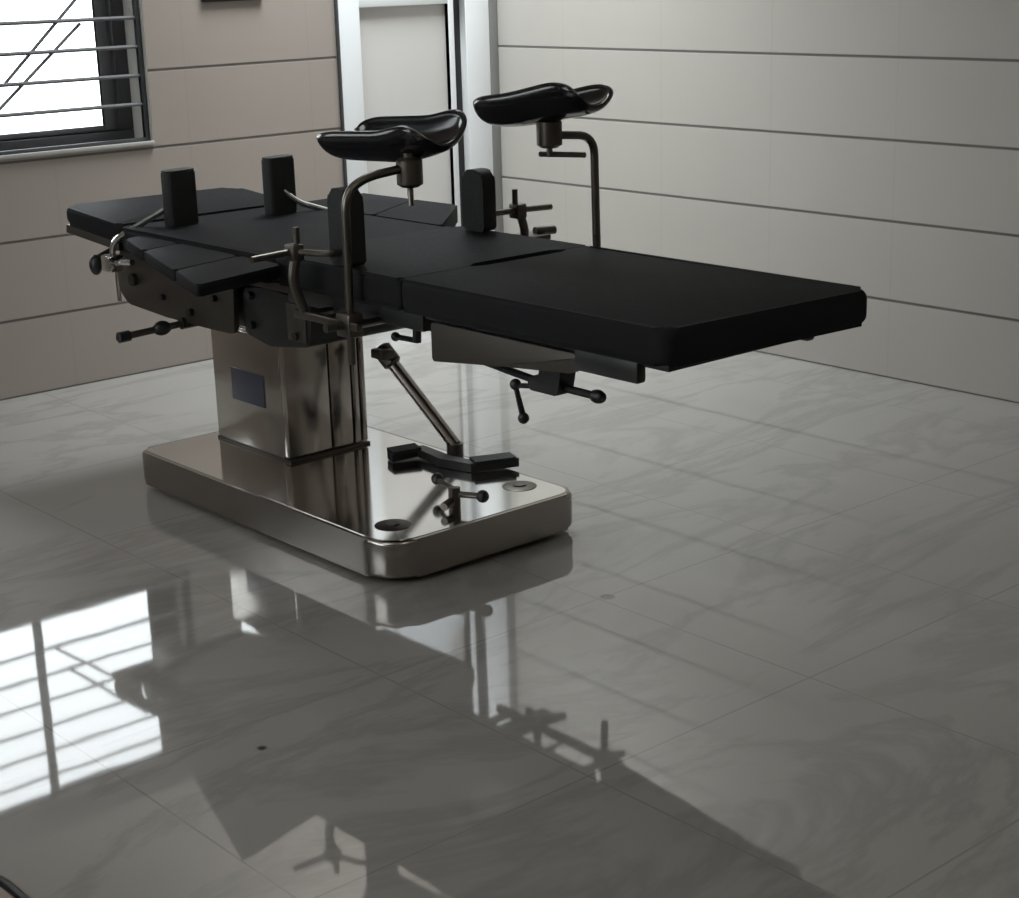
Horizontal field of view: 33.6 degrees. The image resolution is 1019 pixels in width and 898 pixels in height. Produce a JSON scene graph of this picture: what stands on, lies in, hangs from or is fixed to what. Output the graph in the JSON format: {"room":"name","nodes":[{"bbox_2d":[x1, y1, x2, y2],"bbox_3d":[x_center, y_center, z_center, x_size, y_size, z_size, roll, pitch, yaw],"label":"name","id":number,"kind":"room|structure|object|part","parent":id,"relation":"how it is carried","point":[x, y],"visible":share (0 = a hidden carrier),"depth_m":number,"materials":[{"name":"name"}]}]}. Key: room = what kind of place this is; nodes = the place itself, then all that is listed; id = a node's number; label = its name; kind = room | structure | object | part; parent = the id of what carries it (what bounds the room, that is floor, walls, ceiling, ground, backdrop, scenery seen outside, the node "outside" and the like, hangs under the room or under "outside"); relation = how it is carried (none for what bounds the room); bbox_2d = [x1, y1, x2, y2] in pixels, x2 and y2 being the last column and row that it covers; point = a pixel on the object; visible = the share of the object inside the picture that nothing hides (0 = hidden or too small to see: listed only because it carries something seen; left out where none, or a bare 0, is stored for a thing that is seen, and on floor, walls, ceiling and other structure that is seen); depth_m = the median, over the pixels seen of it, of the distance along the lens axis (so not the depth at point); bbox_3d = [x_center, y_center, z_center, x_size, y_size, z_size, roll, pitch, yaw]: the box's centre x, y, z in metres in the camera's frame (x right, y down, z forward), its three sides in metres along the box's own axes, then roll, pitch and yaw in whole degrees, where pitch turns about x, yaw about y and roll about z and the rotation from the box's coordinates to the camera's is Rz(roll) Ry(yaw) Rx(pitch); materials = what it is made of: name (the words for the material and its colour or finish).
{"room":"operating room","nodes":[
{"label":"operating room","id":0,"kind":"room"},
{"bbox_2d":[0,0,343,400],"bbox_3d":[-2.243,-1.482,4.819,5.602,2.975,0.204,-15,21,-39],"label":"wall","id":1,"kind":"structure","parent":0,"point":[233,85],"depth_m":5.76,"materials":[{"name":"white paint"}]},
{"bbox_2d":[0,0,154,159],"bbox_3d":[-1.770,-1.306,5.268,1.320,0.808,0.195,-15,21,-39],"label":"window","id":2,"kind":"structure","parent":1,"relation":"in","point":[112,51],"depth_m":5.67,"materials":[{"name":"grey metal"}]},
{"bbox_3d":[-1.550,-1.389,5.553,0.509,0.710,0.020,-15,21,-39],"label":"sash","id":3,"kind":"part","parent":2,"relation":"part of","materials":[{"name":"grey paint"}]},
{"bbox_3d":[-1.741,-0.919,5.358,1.313,0.014,0.139,-15,21,-39],"label":"sill","id":4,"kind":"part","parent":2,"relation":"part of","materials":[{"name":"grey metal"}]},
{"bbox_2d":[201,0,243,1],"bbox_3d":[-0.955,-1.644,5.781,0.245,0.211,0.015,-15,21,-39],"label":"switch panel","id":5,"kind":"object","parent":1,"relation":"attached to","point":[201,0],"visible":1,"depth_m":5.77,"materials":[{"name":"black plastic"}]},
{"bbox_2d":[333,0,494,230],"bbox_3d":[-0.391,-1.533,6.399,0.726,2.091,0.133,-15,21,-39],"label":"door","id":6,"kind":"structure","parent":1,"relation":"in","point":[394,57],"depth_m":6.44,"materials":[{"name":"white paint"}]},
{"bbox_3d":[-0.400,-1.142,6.485,0.428,1.096,0.014,-15,21,-39],"label":"panel","id":7,"kind":"part","parent":6,"relation":"part of","materials":[{"name":"grey paint"}]},
{"bbox_2d":[488,0,502,231],"bbox_3d":[-0.075,-2.024,6.474,0.041,2.975,0.010,-15,21,-39],"label":"trim","id":8,"kind":"structure","parent":1,"relation":"attached to","point":[492,4],"depth_m":6.65,"materials":[{"name":"grey metal"}]},
{"bbox_2d":[0,328,1018,897],"bbox_3d":[-0.024,0.591,2.970,5.806,0.102,6.613,-15,21,-39],"label":"floor","id":9,"kind":"structure","parent":0,"point":[768,647],"depth_m":3.37,"materials":[{"name":"tile"}]},
{"bbox_2d":[0,875,29,897],"bbox_3d":[-0.789,0.793,2.139,0.647,0.014,0.804,-15,21,-39],"label":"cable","id":10,"kind":"object","parent":9,"relation":"on","point":[5,883],"visible":1,"depth_m":2.55,"materials":[{"name":"black rubber"}]},
{"bbox_2d":[66,82,866,578],"bbox_3d":[-0.261,-0.321,4.003,1.082,1.088,2.329,-15,21,-39],"label":"table","id":11,"kind":"object","parent":9,"relation":"on","point":[288,289],"visible":1,"depth_m":3.92,"materials":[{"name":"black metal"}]},
{"bbox_3d":[-0.922,-0.624,4.710,0.536,0.042,0.296,-15,21,-39],"label":"head plate","id":12,"kind":"part","parent":11,"relation":"part of","materials":[{"name":"grey metal"}]},
{"bbox_3d":[-1.078,-0.509,4.513,0.101,0.080,0.035,-15,21,-39],"label":"head knob","id":13,"kind":"part","parent":11,"relation":"part of","materials":[{"name":"black plastic"}]},
{"bbox_3d":[-0.961,-0.280,4.206,0.038,0.029,0.028,-15,21,-39],"label":"knob","id":14,"kind":"part","parent":11,"relation":"part of","materials":[{"name":"black plastic"}]},
{"bbox_3d":[-0.956,-0.571,4.409,0.190,0.161,0.032,-4,16,-9],"label":"support rod","id":15,"kind":"part","parent":11,"relation":"part of","materials":[{"name":"silver metal"}]},
{"bbox_3d":[-0.870,-0.309,4.281,0.256,0.028,0.017,-15,21,-39],"label":"tilt lever","id":16,"kind":"part","parent":11,"relation":"part of","materials":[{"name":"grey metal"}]},
{"bbox_2d":[67,188,263,240],"bbox_3d":[-0.923,-0.659,4.699,0.542,0.070,0.314,-15,21,-39],"label":"cushion","id":17,"kind":"object","parent":11,"relation":"on","point":[99,220],"depth_m":4.62,"materials":[{"name":"black leather"}]},
{"bbox_3d":[-0.854,-0.408,4.323,0.015,0.156,0.582,-15,21,-39],"label":"frame plate","id":18,"kind":"part","parent":11,"relation":"part of","materials":[{"name":"grey metal"}]},
{"bbox_3d":[-0.692,-0.163,4.461,0.003,0.088,0.157,-15,21,-39],"label":"label plate","id":19,"kind":"part","parent":11,"relation":"part of","materials":[{"name":"grey"}]},
{"bbox_3d":[-0.596,-0.495,4.358,0.450,0.028,0.765,-15,21,-39],"label":"plate","id":20,"kind":"part","parent":11,"relation":"part of","materials":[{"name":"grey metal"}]},
{"bbox_2d":[122,204,441,282],"bbox_3d":[-0.581,-0.536,4.326,0.542,0.065,0.717,-15,21,-39],"label":"cushion","id":21,"kind":"object","parent":11,"relation":"on","point":[246,232],"depth_m":4.31,"materials":[{"name":"black leather"}]},
{"bbox_3d":[-0.465,-0.423,3.676,0.203,0.019,0.063,-4,16,-9],"label":"support rod","id":22,"kind":"part","parent":11,"relation":"part of","materials":[{"name":"silver metal"}]},
{"bbox_3d":[-0.498,-0.295,3.946,0.005,0.089,0.076,-15,21,-39],"label":"gear plate","id":23,"kind":"part","parent":11,"relation":"part of","materials":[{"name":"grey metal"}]},
{"bbox_3d":[-0.541,-0.646,4.598,0.167,0.143,0.027,-9,18,-25],"label":"support rod","id":24,"kind":"part","parent":11,"relation":"part of","materials":[{"name":"silver metal"}]},
{"bbox_3d":[-0.364,-0.291,3.712,0.106,0.019,0.238,-15,21,-39],"label":"rail","id":25,"kind":"part","parent":11,"relation":"part of","materials":[{"name":"silver metal"}]},
{"bbox_3d":[-0.167,-0.364,3.881,0.483,0.044,0.510,-15,21,-39],"label":"seat plate","id":26,"kind":"part","parent":11,"relation":"part of","materials":[{"name":"black metal"}]},
{"bbox_3d":[-0.237,-0.269,3.868,0.022,0.058,0.105,-15,21,-39],"label":"clamp handle","id":27,"kind":"part","parent":11,"relation":"part of","materials":[{"name":"black plastic"}]},
{"bbox_3d":[-0.240,-0.139,4.387,0.237,0.266,0.034,6,18,26],"label":"pump lever","id":28,"kind":"part","parent":11,"relation":"part of","materials":[{"name":"silver metal"}]},
{"bbox_2d":[276,226,584,310],"bbox_3d":[-0.182,-0.424,3.880,0.542,0.071,0.483,-15,21,-39],"label":"seat cushion","id":29,"kind":"object","parent":11,"relation":"on","point":[379,277],"depth_m":3.78,"materials":[{"name":"black leather"}]},
{"bbox_3d":[-0.174,0.072,4.069,0.031,0.031,0.031,-15,21,-39],"label":"knob","id":30,"kind":"part","parent":11,"relation":"part of","materials":[{"name":"black plastic"}]},
{"bbox_3d":[-0.130,0.117,3.969,0.028,0.058,0.034,0,16,4],"label":"brake lever","id":31,"kind":"part","parent":11,"relation":"part of","materials":[{"name":"grey metal"}]},
{"bbox_3d":[-0.146,0.109,3.978,0.086,0.045,0.158,-15,21,-39],"label":"brake arm","id":32,"kind":"part","parent":11,"relation":"part of","materials":[{"name":"grey metal"}]},
{"bbox_3d":[-0.063,0.111,3.937,0.031,0.031,0.031,-15,21,-39],"label":"knob","id":33,"kind":"part","parent":11,"relation":"part of","materials":[{"name":"black plastic"}]},
{"bbox_3d":[0.001,-0.180,3.352,0.019,0.083,0.477,-15,21,-39],"label":"leg frame plate","id":34,"kind":"part","parent":11,"relation":"part of","materials":[{"name":"grey metal"}]},
{"bbox_3d":[0.041,-0.093,3.384,0.091,0.093,0.024,10,20,34],"label":"lever handle","id":35,"kind":"part","parent":11,"relation":"part of","materials":[{"name":"black plastic"}]},
{"bbox_3d":[0.022,-0.591,4.189,0.217,0.020,0.016,-15,21,-39],"label":"support rod","id":36,"kind":"part","parent":11,"relation":"part of","materials":[{"name":"silver metal"}]},
{"bbox_3d":[0.030,-0.540,4.262,0.206,0.032,0.076,-15,21,-39],"label":"clamp plate","id":37,"kind":"part","parent":11,"relation":"part of","materials":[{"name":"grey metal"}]},
{"bbox_3d":[0.058,-0.141,3.362,0.015,0.031,0.324,-15,21,-39],"label":"leg lever","id":38,"kind":"part","parent":11,"relation":"part of","materials":[{"name":"black plastic"}]},
{"bbox_3d":[0.169,-0.101,3.240,0.027,0.027,0.041,-15,21,-39],"label":"knob","id":39,"kind":"part","parent":11,"relation":"part of","materials":[{"name":"black plastic"}]},
{"bbox_3d":[0.236,-0.260,3.426,0.483,0.014,0.706,-15,21,-39],"label":"leg plate","id":40,"kind":"part","parent":11,"relation":"part of","materials":[{"name":"black plastic"}]},
{"bbox_2d":[402,246,866,366],"bbox_3d":[0.239,-0.300,3.409,0.542,0.071,0.799,-15,21,-39],"label":"cushion","id":41,"kind":"object","parent":11,"relation":"on","point":[612,306],"depth_m":3.26,"materials":[{"name":"black leather"}]},
{"bbox_2d":[497,0,1018,402],"bbox_3d":[2.047,-1.453,4.289,0.204,2.975,6.613,-15,21,-39],"label":"wall","id":42,"kind":"structure","parent":0,"point":[871,145],"depth_m":5.55,"materials":[{"name":"white paint"}]}
]}

